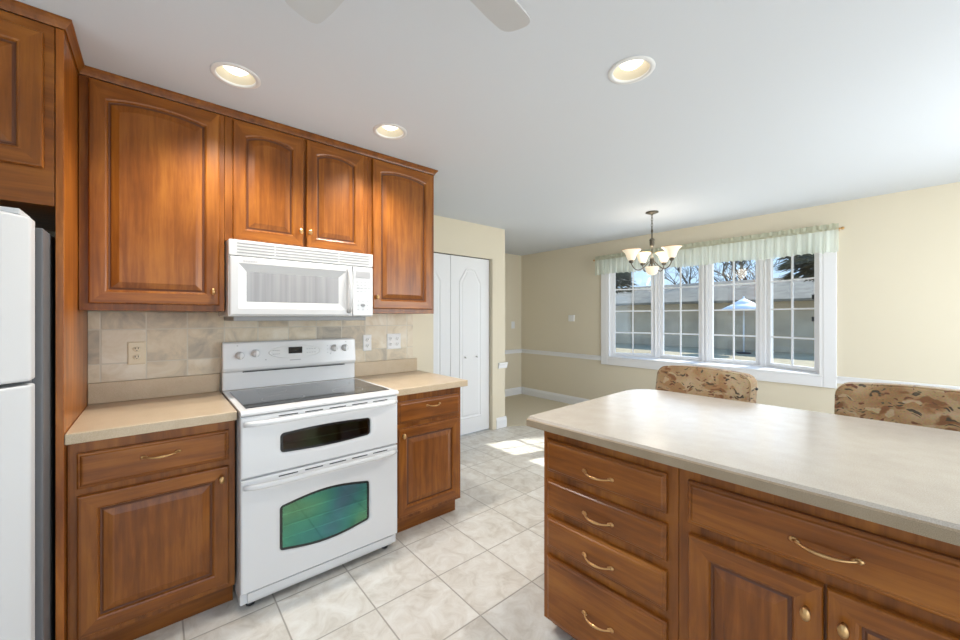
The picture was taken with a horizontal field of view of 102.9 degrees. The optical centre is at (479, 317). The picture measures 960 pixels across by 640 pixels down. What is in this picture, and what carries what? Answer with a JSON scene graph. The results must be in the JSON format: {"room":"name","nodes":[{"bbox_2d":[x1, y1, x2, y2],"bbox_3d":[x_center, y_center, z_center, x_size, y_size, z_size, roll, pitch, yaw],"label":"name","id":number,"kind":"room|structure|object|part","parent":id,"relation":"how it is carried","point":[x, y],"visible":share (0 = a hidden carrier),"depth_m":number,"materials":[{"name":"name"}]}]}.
{"room":"kitchen","nodes":[
{"label":"kitchen","id":0,"kind":"room"},
{"bbox_2d":[47,231,432,393],"bbox_3d":[-1.866,0.130,2.000,3.775,2.420,0.120,0,0,-40],"label":"wall","id":1,"kind":"structure","parent":0,"point":[422,323],"depth_m":3.10,"materials":[{"name":"beige paint"}]},
{"bbox_2d":[0,10,55,230],"bbox_3d":[-2.076,-0.722,1.292,0.939,0.643,0.620,0,0,-40],"label":"upper cabinet","id":2,"kind":"object","parent":1,"relation":"attached to","point":[27,46],"visible":0.74,"depth_m":1.33,"materials":[{"name":"brown wood"}]},
{"bbox_3d":[-1.712,-0.766,1.208,0.442,0.477,0.020,0,0,-40],"label":"door","id":3,"kind":"part","parent":2,"relation":"part of","materials":[{"name":"brown wood"}]},
{"bbox_2d":[79,74,223,311],"bbox_3d":[-1.602,-0.537,1.903,0.523,1.012,0.348,0,0,-40],"label":"upper cabinet","id":4,"kind":"object","parent":1,"relation":"attached to","point":[151,167],"visible":1,"depth_m":1.77,"materials":[{"name":"brown wood"}]},
{"bbox_2d":[88,312,412,382],"bbox_3d":[-1.228,0.148,2.456,1.812,0.349,0.009,0,0,-40],"label":"tile backsplash","id":5,"kind":"structure","parent":1,"relation":"attached to","point":[177,344],"depth_m":2.13,"materials":[{"name":"tile"}]},
{"bbox_2d":[127,341,145,364],"bbox_3d":[-1.777,0.185,1.979,0.072,0.118,0.009,0,0,-40],"label":"wall outlet","id":6,"kind":"object","parent":5,"relation":"attached to","point":[136,351],"visible":1,"depth_m":1.98,"materials":[{"name":"beige plastic"}]},
{"bbox_2d":[133,346,140,351],"bbox_3d":[-1.775,0.164,1.977,0.033,0.028,0.002,0,0,-40],"label":"socket","id":7,"kind":"object","parent":6,"relation":"attached to","point":[135,348],"depth_m":1.98,"materials":[{"name":"beige plastic"}]},
{"bbox_2d":[133,354,140,359],"bbox_3d":[-1.775,0.206,1.977,0.033,0.028,0.002,0,0,-40],"label":"socket","id":8,"kind":"object","parent":6,"relation":"attached to","point":[135,356],"depth_m":1.98,"materials":[{"name":"beige plastic"}]},
{"bbox_2d":[363,335,370,350],"bbox_3d":[-0.822,0.185,2.788,0.064,0.118,0.009,0,0,-40],"label":"wall outlet","id":9,"kind":"object","parent":5,"relation":"attached to","point":[366,338],"visible":1,"depth_m":2.78,"materials":[{"name":"white plastic"}]},
{"bbox_2d":[387,333,400,348],"bbox_3d":[-0.658,0.183,2.927,0.116,0.118,0.009,0,0,-40],"label":"wall outlet","id":10,"kind":"object","parent":5,"relation":"attached to","point":[393,340],"visible":1,"depth_m":2.93,"materials":[{"name":"white plastic"}]},
{"bbox_2d":[224,116,366,253],"bbox_3d":[-1.107,-0.720,2.323,0.775,0.647,0.348,0,0,-40],"label":"upper cabinet","id":11,"kind":"object","parent":1,"relation":"attached to","point":[282,188],"visible":0.94,"depth_m":2.17,"materials":[{"name":"brown wood"}]},
{"bbox_3d":[-1.156,-0.722,2.102,0.346,0.627,0.020,0,0,-40],"label":"door","id":12,"kind":"part","parent":11,"relation":"part of","materials":[{"name":"brown wood"}]},
{"bbox_2d":[219,239,372,320],"bbox_3d":[-1.074,-0.187,2.283,0.762,0.412,0.449,0,0,-40],"label":"microwave oven","id":13,"kind":"object","parent":11,"relation":"attached to","point":[263,281],"visible":1,"depth_m":2.10,"materials":[{"name":"white plastic"}]},
{"bbox_3d":[-1.015,-0.160,2.112,0.624,0.297,0.026,0,0,-40],"label":"door","id":14,"kind":"part","parent":13,"relation":"part of","materials":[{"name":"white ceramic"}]},
{"bbox_3d":[-0.775,-0.164,2.278,0.026,0.283,0.055,0,0,-40],"label":"door handle","id":15,"kind":"part","parent":13,"relation":"part of","materials":[{"name":"white plastic"}]},
{"bbox_3d":[-0.726,-0.160,2.358,0.127,0.297,0.024,0,0,-40],"label":"control panel","id":16,"kind":"part","parent":13,"relation":"part of","materials":[{"name":"white plastic"}]},
{"bbox_3d":[-0.880,-0.722,2.337,0.346,0.627,0.020,0,0,-40],"label":"door","id":17,"kind":"part","parent":11,"relation":"part of","materials":[{"name":"brown wood"}]},
{"bbox_2d":[367,157,433,313],"bbox_3d":[-0.616,-0.535,2.740,0.510,1.016,0.348,0,0,-40],"label":"upper cabinet","id":18,"kind":"object","parent":1,"relation":"attached to","point":[400,200],"visible":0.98,"depth_m":2.62,"materials":[{"name":"brown wood"}]},
{"bbox_2d":[0,0,437,174],"bbox_3d":[-1.317,-1.062,1.855,0.345,0.035,2.869,0,0,40],"label":"crown molding","id":19,"kind":"structure","parent":18,"relation":"attached to","point":[13,6],"depth_m":1.81,"materials":[{"name":"brown wood"}]},
{"bbox_2d":[134,426,575,639],"bbox_3d":[0.076,1.370,2.126,7.100,0.060,6.600,0,0,-40],"label":"floor","id":20,"kind":"structure","parent":0,"point":[474,570],"depth_m":1.93,"materials":[{"name":"tile"}]},
{"bbox_2d":[0,206,55,639],"bbox_3d":[-1.941,0.499,1.223,0.800,1.682,0.878,0,0,-40],"label":"refrigerator","id":21,"kind":"object","parent":20,"relation":"on","point":[27,252],"visible":0.89,"depth_m":1.22,"materials":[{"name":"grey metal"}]},
{"bbox_3d":[-1.731,0.725,0.973,0.772,1.019,0.128,0,0,-40],"label":"door","id":22,"kind":"part","parent":21,"relation":"part of","materials":[{"name":"white metal"}]},
{"bbox_3d":[-1.731,-0.059,0.973,0.772,0.526,0.128,0,0,-40],"label":"freezer door","id":23,"kind":"part","parent":21,"relation":"part of","materials":[{"name":"white metal"}]},
{"bbox_2d":[56,28,87,639],"bbox_3d":[-1.725,0.148,1.624,0.021,2.382,0.633,0,0,-40],"label":"panel","id":24,"kind":"object","parent":20,"relation":"on","point":[71,322],"visible":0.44,"depth_m":1.43,"materials":[{"name":"orange wood"}]},
{"bbox_2d":[67,420,234,639],"bbox_3d":[-1.509,0.904,1.800,0.532,0.872,0.628,0,0,-40],"label":"base cabinet","id":25,"kind":"object","parent":20,"relation":"on","point":[151,516],"visible":0.97,"depth_m":1.57,"materials":[{"name":"brown wood"}]},
{"bbox_2d":[65,373,236,444],"bbox_3d":[-1.511,0.395,1.804,0.535,0.143,0.635,0,0,-40],"label":"countertop","id":26,"kind":"structure","parent":25,"relation":"on","point":[115,409],"depth_m":1.81,"materials":[{"name":"beige laminate"}]},
{"bbox_3d":[-1.333,0.581,1.593,0.481,0.134,0.020,0,0,-40],"label":"drawer","id":27,"kind":"part","parent":25,"relation":"part of","materials":[{"name":"brown wood"}]},
{"bbox_3d":[-1.314,0.568,1.576,0.133,0.016,0.036,0,0,-40],"label":"drawer pull","id":28,"kind":"part","parent":25,"relation":"part of","materials":[{"name":"gold metal"}]},
{"bbox_3d":[-1.156,0.728,1.712,0.022,0.033,0.027,0,0,-40],"label":"door knob","id":29,"kind":"part","parent":25,"relation":"part of","materials":[{"name":"gold metal"}]},
{"bbox_2d":[221,338,398,605],"bbox_3d":[-0.969,0.741,2.190,0.780,1.197,0.712,0,0,-40],"label":"oven range","id":30,"kind":"object","parent":20,"relation":"on","point":[316,462],"visible":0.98,"depth_m":1.97,"materials":[{"name":"white metal"}]},
{"bbox_3d":[-1.384,0.222,2.208,0.046,0.046,0.036,0,0,-40],"label":"control knob","id":31,"kind":"part","parent":30,"relation":"part of","materials":[{"name":"white plastic"}]},
{"bbox_3d":[-1.324,0.214,2.260,0.046,0.046,0.036,0,0,-40],"label":"control knob","id":32,"kind":"part","parent":30,"relation":"part of","materials":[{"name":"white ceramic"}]},
{"bbox_2d":[230,379,388,408],"bbox_3d":[-0.968,0.420,2.188,0.724,0.003,0.505,0,0,-40],"label":"glass cooktop","id":33,"kind":"object","parent":30,"relation":"in","point":[273,396],"depth_m":2.13,"materials":[{"name":"black"}]},
{"bbox_3d":[-0.969,0.433,2.189,0.780,0.022,0.632,0,0,-40],"label":"cooktop frame","id":34,"kind":"part","parent":30,"relation":"part of","materials":[{"name":"white metal"}]},
{"bbox_3d":[-0.778,0.992,1.965,0.776,0.512,0.022,0,0,-40],"label":"oven door","id":35,"kind":"part","parent":30,"relation":"part of","materials":[{"name":"white metal"}]},
{"bbox_3d":[-0.778,0.589,1.965,0.776,0.277,0.022,0,0,-40],"label":"oven door","id":36,"kind":"part","parent":30,"relation":"part of","materials":[{"name":"white metal"}]},
{"bbox_3d":[-0.780,1.278,1.967,0.720,0.052,0.016,0,0,-40],"label":"kick panel","id":37,"kind":"part","parent":30,"relation":"part of","materials":[{"name":"white metal"}]},
{"bbox_3d":[-0.758,0.765,1.941,0.762,0.029,0.059,0,0,-40],"label":"door handle","id":38,"kind":"part","parent":30,"relation":"part of","materials":[{"name":"white metal"}]},
{"bbox_3d":[-0.758,0.480,1.941,0.762,0.029,0.059,0,0,-40],"label":"door handle","id":39,"kind":"part","parent":30,"relation":"part of","materials":[{"name":"white metal"}]},
{"bbox_3d":[-0.970,0.205,2.562,0.046,0.046,0.036,0,0,-40],"label":"control knob","id":40,"kind":"part","parent":30,"relation":"part of","materials":[{"name":"white plastic"}]},
{"bbox_3d":[-0.916,0.207,2.607,0.046,0.046,0.036,0,0,-40],"label":"control knob","id":41,"kind":"part","parent":30,"relation":"part of","materials":[{"name":"white plastic"}]},
{"bbox_2d":[396,387,459,532],"bbox_3d":[-0.498,0.904,2.656,0.512,0.872,0.628,0,0,-40],"label":"base cabinet","id":42,"kind":"object","parent":20,"relation":"on","point":[428,423],"visible":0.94,"depth_m":2.44,"materials":[{"name":"brown wood"}]},
{"bbox_2d":[354,358,467,395],"bbox_3d":[-0.494,0.395,2.667,0.541,0.143,0.635,0,0,-40],"label":"countertop","id":43,"kind":"structure","parent":42,"relation":"on","point":[402,375],"depth_m":2.71,"materials":[{"name":"beige laminate"}]},
{"bbox_3d":[-0.319,0.581,2.453,0.462,0.134,0.020,0,0,-40],"label":"drawer","id":44,"kind":"part","parent":42,"relation":"part of","materials":[{"name":"brown wood"}]},
{"bbox_3d":[-0.319,0.944,2.453,0.462,0.536,0.020,0,0,-40],"label":"door","id":45,"kind":"part","parent":42,"relation":"part of","materials":[{"name":"brown wood"}]},
{"bbox_2d":[505,394,571,426],"bbox_3d":[0.569,1.337,5.633,1.588,0.006,1.392,0,0,-40],"label":"floor","id":46,"kind":"structure","parent":20,"relation":"on","point":[518,408],"depth_m":5.72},
{"bbox_2d":[544,431,678,639],"bbox_3d":[0.660,0.904,1.617,0.654,0.872,0.547,0,0,-42],"label":"base cabinet","id":47,"kind":"object","parent":20,"relation":"on","point":[611,517],"visible":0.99,"depth_m":1.39,"materials":[{"name":"brown wood"}]},
{"bbox_3d":[0.427,1.132,1.414,0.036,0.016,0.133,0,0,-42],"label":"drawer pull","id":48,"kind":"part","parent":47,"relation":"part of","materials":[{"name":"gold metal"}]},
{"bbox_3d":[0.427,0.908,1.414,0.036,0.016,0.133,0,0,-42],"label":"drawer pull","id":49,"kind":"part","parent":47,"relation":"part of","materials":[{"name":"gold metal"}]},
{"bbox_3d":[0.427,0.750,1.414,0.036,0.016,0.133,0,0,-42],"label":"drawer pull","id":50,"kind":"part","parent":47,"relation":"part of","materials":[{"name":"gold metal"}]},
{"bbox_3d":[0.427,0.588,1.414,0.036,0.016,0.133,0,0,-42],"label":"drawer pull","id":51,"kind":"part","parent":47,"relation":"part of","materials":[{"name":"gold metal"}]},
{"bbox_3d":[0.447,1.130,1.430,0.020,0.267,0.487,0,0,-42],"label":"drawer","id":52,"kind":"part","parent":47,"relation":"part of","materials":[{"name":"brown wood"}]},
{"bbox_3d":[0.447,0.896,1.430,0.020,0.128,0.487,0,0,-42],"label":"drawer","id":53,"kind":"part","parent":47,"relation":"part of","materials":[{"name":"brown wood"}]},
{"bbox_3d":[0.447,0.738,1.430,0.020,0.122,0.487,0,0,-42],"label":"drawer","id":54,"kind":"part","parent":47,"relation":"part of","materials":[{"name":"brown wood"}]},
{"bbox_3d":[0.447,0.577,1.430,0.020,0.132,0.487,0,0,-42],"label":"drawer","id":55,"kind":"part","parent":47,"relation":"part of","materials":[{"name":"brown wood"}]},
{"bbox_2d":[655,365,757,402],"bbox_3d":[1.179,0.813,2.218,0.595,1.018,0.665,0,0,-33],"label":"chair","id":56,"kind":"object","parent":20,"relation":"on","point":[694,380],"visible":0.21,"depth_m":2.27,"materials":[{"name":"beige fabric"}]},
{"bbox_2d":[679,468,959,639],"bbox_3d":[1.081,0.904,1.148,0.654,0.872,0.710,0,0,-42],"label":"base cabinet","id":57,"kind":"object","parent":20,"relation":"on","point":[754,564],"visible":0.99,"depth_m":1.00,"materials":[{"name":"brown wood"}]},
{"bbox_2d":[526,389,959,545],"bbox_3d":[1.058,0.446,1.471,1.045,0.040,1.420,0,0,-42],"label":"countertop","id":58,"kind":"structure","parent":57,"relation":"on","point":[905,477],"depth_m":1.24,"materials":[{"name":"beige laminate"}]},
{"bbox_3d":[0.760,0.965,1.081,0.020,0.579,0.316,0,0,-42],"label":"door","id":59,"kind":"part","parent":57,"relation":"part of","materials":[{"name":"brown wood"}]},
{"bbox_3d":[0.827,0.752,0.971,0.027,0.033,0.022,0,0,-42],"label":"door knob","id":60,"kind":"part","parent":57,"relation":"part of","materials":[{"name":"gold metal"}]},
{"bbox_3d":[0.849,0.580,0.944,0.036,0.016,0.143,0,0,-42],"label":"drawer pull","id":61,"kind":"part","parent":57,"relation":"part of","materials":[{"name":"gold metal"}]},
{"bbox_3d":[0.874,0.752,0.919,0.027,0.033,0.022,0,0,-42],"label":"door knob","id":62,"kind":"part","parent":57,"relation":"part of","materials":[{"name":"gold metal"}]},
{"bbox_3d":[0.976,0.965,0.841,0.020,0.579,0.317,0,0,-42],"label":"door","id":63,"kind":"part","parent":57,"relation":"part of","materials":[{"name":"brown wood"}]},
{"bbox_2d":[834,382,959,431],"bbox_3d":[1.784,0.813,1.544,0.595,1.018,0.665,0,0,-42],"label":"chair","id":64,"kind":"object","parent":20,"relation":"on","point":[918,405],"visible":0.17,"depth_m":1.70,"materials":[{"name":"brown fabric"}]},
{"bbox_2d":[434,215,504,429],"bbox_3d":[-2.115,0.130,3.464,5.288,2.420,1.255,0,0,-40],"label":"wall","id":65,"kind":"structure","parent":0,"point":[451,236],"depth_m":4.56,"materials":[{"name":"beige paint"}]},
{"bbox_2d":[433,252,489,434],"bbox_3d":[-0.322,0.316,4.205,1.143,2.022,0.071,0,0,-40],"label":"door","id":66,"kind":"structure","parent":65,"relation":"in","point":[461,283],"depth_m":4.33,"materials":[{"name":"white paint"}]},
{"bbox_2d":[492,259,495,429],"bbox_3d":[-0.295,0.322,4.173,1.279,2.035,0.013,0,0,-40],"label":"door frame","id":67,"kind":"structure","parent":65,"relation":"attached to","point":[493,260],"depth_m":4.55,"materials":[{"name":"beige paint"}]},
{"bbox_2d":[496,416,506,428],"bbox_3d":[0.261,1.276,4.644,0.169,0.128,0.016,0,0,-40],"label":"baseboard","id":68,"kind":"structure","parent":65,"relation":"attached to","point":[501,422],"depth_m":4.63,"materials":[{"name":"white paint"}]},
{"bbox_2d":[498,362,507,368],"bbox_3d":[0.280,0.584,4.654,0.146,0.068,0.026,0,0,-40],"label":"chair rail","id":69,"kind":"object","parent":65,"relation":"attached to","point":[503,364],"visible":1,"depth_m":4.65,"materials":[{"name":"white paint"}]},
{"bbox_2d":[0,0,959,255],"bbox_3d":[0.076,-1.080,2.126,7.100,0.001,6.600,0,0,-40],"label":"ceiling","id":70,"kind":"structure","parent":0,"point":[746,108],"depth_m":1.83,"materials":[{"name":"white paint"}]},
{"bbox_2d":[210,62,260,88],"bbox_3d":[-1.092,-1.116,1.710,0.194,0.084,0.194,0,0,-40],"label":"recessed light","id":71,"kind":"object","parent":70,"relation":"in","point":[231,74],"visible":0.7,"depth_m":1.73,"materials":[{"name":"white plastic"}]},
{"bbox_2d":[373,123,406,139],"bbox_3d":[-0.522,-1.116,2.220,0.194,0.084,0.194,0,0,-40],"label":"recessed light","id":72,"kind":"object","parent":70,"relation":"in","point":[390,131],"visible":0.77,"depth_m":2.26,"materials":[{"name":"white plastic"}]},
{"bbox_2d":[285,0,529,31],"bbox_3d":[-0.170,-0.960,0.800,0.685,0.238,0.685,0,0,-5],"label":"ceiling fan","id":73,"kind":"object","parent":70,"relation":"hanging from","point":[507,15],"visible":1,"depth_m":1.08,"materials":[{"name":"white plastic"}]},
{"bbox_3d":[-0.394,-0.868,0.986,0.322,0.025,0.110,0,0,40],"label":"blade","id":74,"kind":"part","parent":73,"relation":"part of","materials":[{"name":"grey"}]},
{"bbox_3d":[0.016,-0.868,1.024,0.110,0.025,0.322,0,0,40],"label":"blade","id":75,"kind":"part","parent":73,"relation":"part of","materials":[{"name":"grey"}]},
{"bbox_2d":[608,55,654,83],"bbox_3d":[0.661,-1.116,1.672,0.194,0.084,0.194,0,0,-40],"label":"recessed light","id":76,"kind":"object","parent":70,"relation":"in","point":[632,69],"visible":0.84,"depth_m":1.70,"materials":[{"name":"white plastic"}]},
{"bbox_2d":[622,210,681,274],"bbox_3d":[1.746,-0.757,3.956,0.546,0.644,0.526,0,0,14],"label":"chandelier","id":77,"kind":"object","parent":70,"relation":"hanging from","point":[670,252],"visible":1,"depth_m":3.90,"materials":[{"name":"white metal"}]},
{"bbox_3d":[1.551,-0.637,3.917,0.181,0.104,0.181,0,0,-40],"label":"lamp shade","id":78,"kind":"part","parent":77,"relation":"part of","materials":[{"name":"white glass"}]},
{"bbox_3d":[1.751,-0.637,4.112,0.181,0.104,0.181,0,0,-40],"label":"lamp shade","id":79,"kind":"part","parent":77,"relation":"part of","materials":[{"name":"white glass"}]},
{"bbox_3d":[1.763,-0.680,3.917,0.053,0.430,0.054,0,0,-40],"label":"stem","id":80,"kind":"part","parent":77,"relation":"part of","materials":[{"name":"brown metal"}]},
{"bbox_3d":[1.763,-0.961,3.917,0.017,0.193,0.017,0,0,5],"label":"chain","id":81,"kind":"part","parent":77,"relation":"part of","materials":[{"name":"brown metal"}]},
{"bbox_3d":[1.763,-0.476,3.917,0.132,0.082,0.132,0,0,-40],"label":"lamp shade","id":82,"kind":"part","parent":77,"relation":"part of","materials":[{"name":"white glass"}]},
{"bbox_3d":[1.963,-0.637,4.077,0.181,0.104,0.181,0,0,-40],"label":"lamp shade","id":83,"kind":"part","parent":77,"relation":"part of","materials":[{"name":"white glass"}]},
{"bbox_3d":[1.880,-0.637,3.747,0.181,0.104,0.181,0,0,-40],"label":"lamp shade","id":84,"kind":"part","parent":77,"relation":"part of","materials":[{"name":"white glass"}]},
{"bbox_2d":[505,253,520,388],"bbox_3d":[0.025,0.130,6.181,1.732,2.420,0.120,0,0,-40],"label":"wall","id":85,"kind":"structure","parent":0,"point":[512,262],"depth_m":6.55,"materials":[{"name":"beige paint"}]},
{"bbox_2d":[505,387,521,396],"bbox_3d":[0.116,1.276,6.167,1.609,0.128,0.016,0,0,-40],"label":"baseboard","id":86,"kind":"structure","parent":85,"relation":"attached to","point":[518,390],"depth_m":6.54,"materials":[{"name":"white paint"}]},
{"bbox_2d":[505,182,959,413],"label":"wall","id":87,"kind":"structure","parent":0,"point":[898,255],"depth_m":3.57,"materials":[{"name":"beige paint"}]},
{"bbox_2d":[522,387,589,404],"bbox_3d":[2.750,1.276,4.292,0.016,0.128,6.245,0,0,-40],"label":"baseboard","id":88,"kind":"structure","parent":87,"relation":"attached to","point":[572,400],"depth_m":6.15,"materials":[{"name":"white paint"}]},
{"bbox_2d":[568,315,574,320],"bbox_3d":[1.406,0.012,5.872,0.025,0.095,0.100,0,0,-40],"label":"thermostat","id":89,"kind":"object","parent":87,"relation":"attached to","point":[570,317],"visible":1,"depth_m":5.86,"materials":[{"name":"white plastic"}]},
{"bbox_2d":[607,272,656,357],"bbox_3d":[2.109,-0.105,5.317,0.646,1.309,0.118,0,0,24],"label":"window","id":90,"kind":"structure","parent":87,"relation":"attached to","point":[613,289],"depth_m":5.36,"materials":[{"name":"white paint"}]},
{"bbox_2d":[657,265,704,361],"bbox_3d":[2.611,-0.105,4.969,0.085,1.308,0.590,0,0,-40],"label":"window","id":91,"kind":"structure","parent":87,"relation":"in","point":[660,275],"depth_m":4.96,"materials":[{"name":"white paint"}]},
{"bbox_2d":[663,267,698,355],"bbox_3d":[2.607,-0.093,4.966,0.012,1.184,0.438,0,0,-40],"label":"grille","id":92,"kind":"object","parent":91,"relation":"attached to","point":[680,287],"depth_m":4.96,"materials":[{"name":"white paint"}]},
{"bbox_2d":[607,356,822,376],"bbox_3d":[2.697,0.560,4.663,0.420,0.020,2.298,0,0,-40],"label":"window sill","id":93,"kind":"structure","parent":87,"relation":"attached to","point":[673,361],"depth_m":4.38,"materials":[{"name":"white paint"}]},
{"bbox_2d":[593,223,844,275],"bbox_3d":[2.500,-0.734,4.516,0.108,0.288,2.636,0,0,-40],"label":"valance","id":94,"kind":"object","parent":87,"relation":"attached to","point":[822,239],"visible":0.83,"depth_m":4.08,"materials":[{"name":"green fabric"}]},
{"bbox_2d":[705,259,762,366],"bbox_3d":[2.998,-0.105,4.513,0.085,1.308,0.590,0,0,-40],"label":"window","id":95,"kind":"structure","parent":87,"relation":"in","point":[709,269],"depth_m":4.51,"materials":[{"name":"white paint"}]},
{"bbox_2d":[713,261,755,359],"bbox_3d":[2.994,-0.093,4.510,0.012,1.184,0.438,0,0,-40],"label":"grille","id":96,"kind":"object","parent":95,"relation":"attached to","point":[733,284],"depth_m":4.51,"materials":[{"name":"white paint"}]},
{"bbox_2d":[763,253,822,374],"bbox_3d":[3.252,-0.105,3.969,0.118,1.309,0.629,0,0,-14],"label":"window","id":97,"kind":"structure","parent":87,"relation":"attached to","point":[768,281],"depth_m":3.98,"materials":[{"name":"white paint"}]},
{"bbox_2d":[771,256,813,364],"bbox_3d":[3.259,-0.093,3.989,0.012,1.184,0.441,0,0,-14],"label":"grille","id":98,"kind":"object","parent":97,"relation":"attached to","point":[791,279],"depth_m":3.99,"materials":[{"name":"white paint"}]},
{"label":"outside","id":99,"kind":"structure","parent":0,"visible":0},
{"bbox_2d":[616,343,813,366],"bbox_3d":[23.237,1.490,23.208,54.300,0.100,80.000,0,0,-40],"label":"lawn","id":100,"kind":"structure","parent":99,"point":[799,359],"depth_m":15.25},
{"bbox_2d":[616,272,637,293],"bbox_3d":[5.875,-3.330,17.021,2.296,9.561,2.253,0,0,-40],"label":"evergreen tree","id":101,"kind":"object","parent":100,"relation":"on","point":[622,279],"visible":0.08,"depth_m":16.32,"materials":[{"name":"green plant"}]},
{"bbox_2d":[664,266,698,284],"bbox_3d":[17.038,-3.477,33.134,4.243,9.899,6.471,0,0,4],"label":"bare tree","id":102,"kind":"object","parent":100,"relation":"on","point":[677,269],"visible":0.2,"depth_m":32.47,"materials":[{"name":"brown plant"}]},
{"bbox_2d":[616,276,813,353],"bbox_3d":[11.521,-0.235,21.795,7.000,3.350,23.800,0,0,-40],"label":"house","id":103,"kind":"structure","parent":100,"relation":"on","point":[803,325],"depth_m":17.84,"materials":[{"name":"grey"}]},
{"bbox_2d":[690,260,779,281],"bbox_3d":[16.087,-2.839,24.542,4.351,8.594,7.122,0,0,45],"label":"bare tree","id":104,"kind":"object","parent":100,"relation":"on","point":[725,264],"visible":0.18,"depth_m":23.55,"materials":[{"name":"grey plant"}]},
{"bbox_2d":[723,296,755,353],"bbox_3d":[10.520,0.300,15.243,1.478,2.280,1.478,0,0,-18],"label":"patio umbrella","id":105,"kind":"object","parent":100,"relation":"on","point":[743,303],"visible":0.79,"depth_m":15.07,"materials":[{"name":"white fabric"}]},
{"bbox_2d":[714,260,781,280],"bbox_3d":[23.557,-4.365,34.982,7.973,11.658,5.670,0,0,-22],"label":"bare tree","id":106,"kind":"object","parent":100,"relation":"on","point":[738,262],"visible":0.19,"depth_m":34.50,"materials":[{"name":"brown plant"}]},
{"bbox_2d":[775,254,813,282],"bbox_3d":[7.524,-4.839,8.263,2.010,12.568,1.979,0,0,-18],"label":"evergreen tree","id":107,"kind":"object","parent":100,"relation":"on","point":[804,264],"visible":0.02,"depth_m":8.38,"materials":[{"name":"green plant"}]}
]}

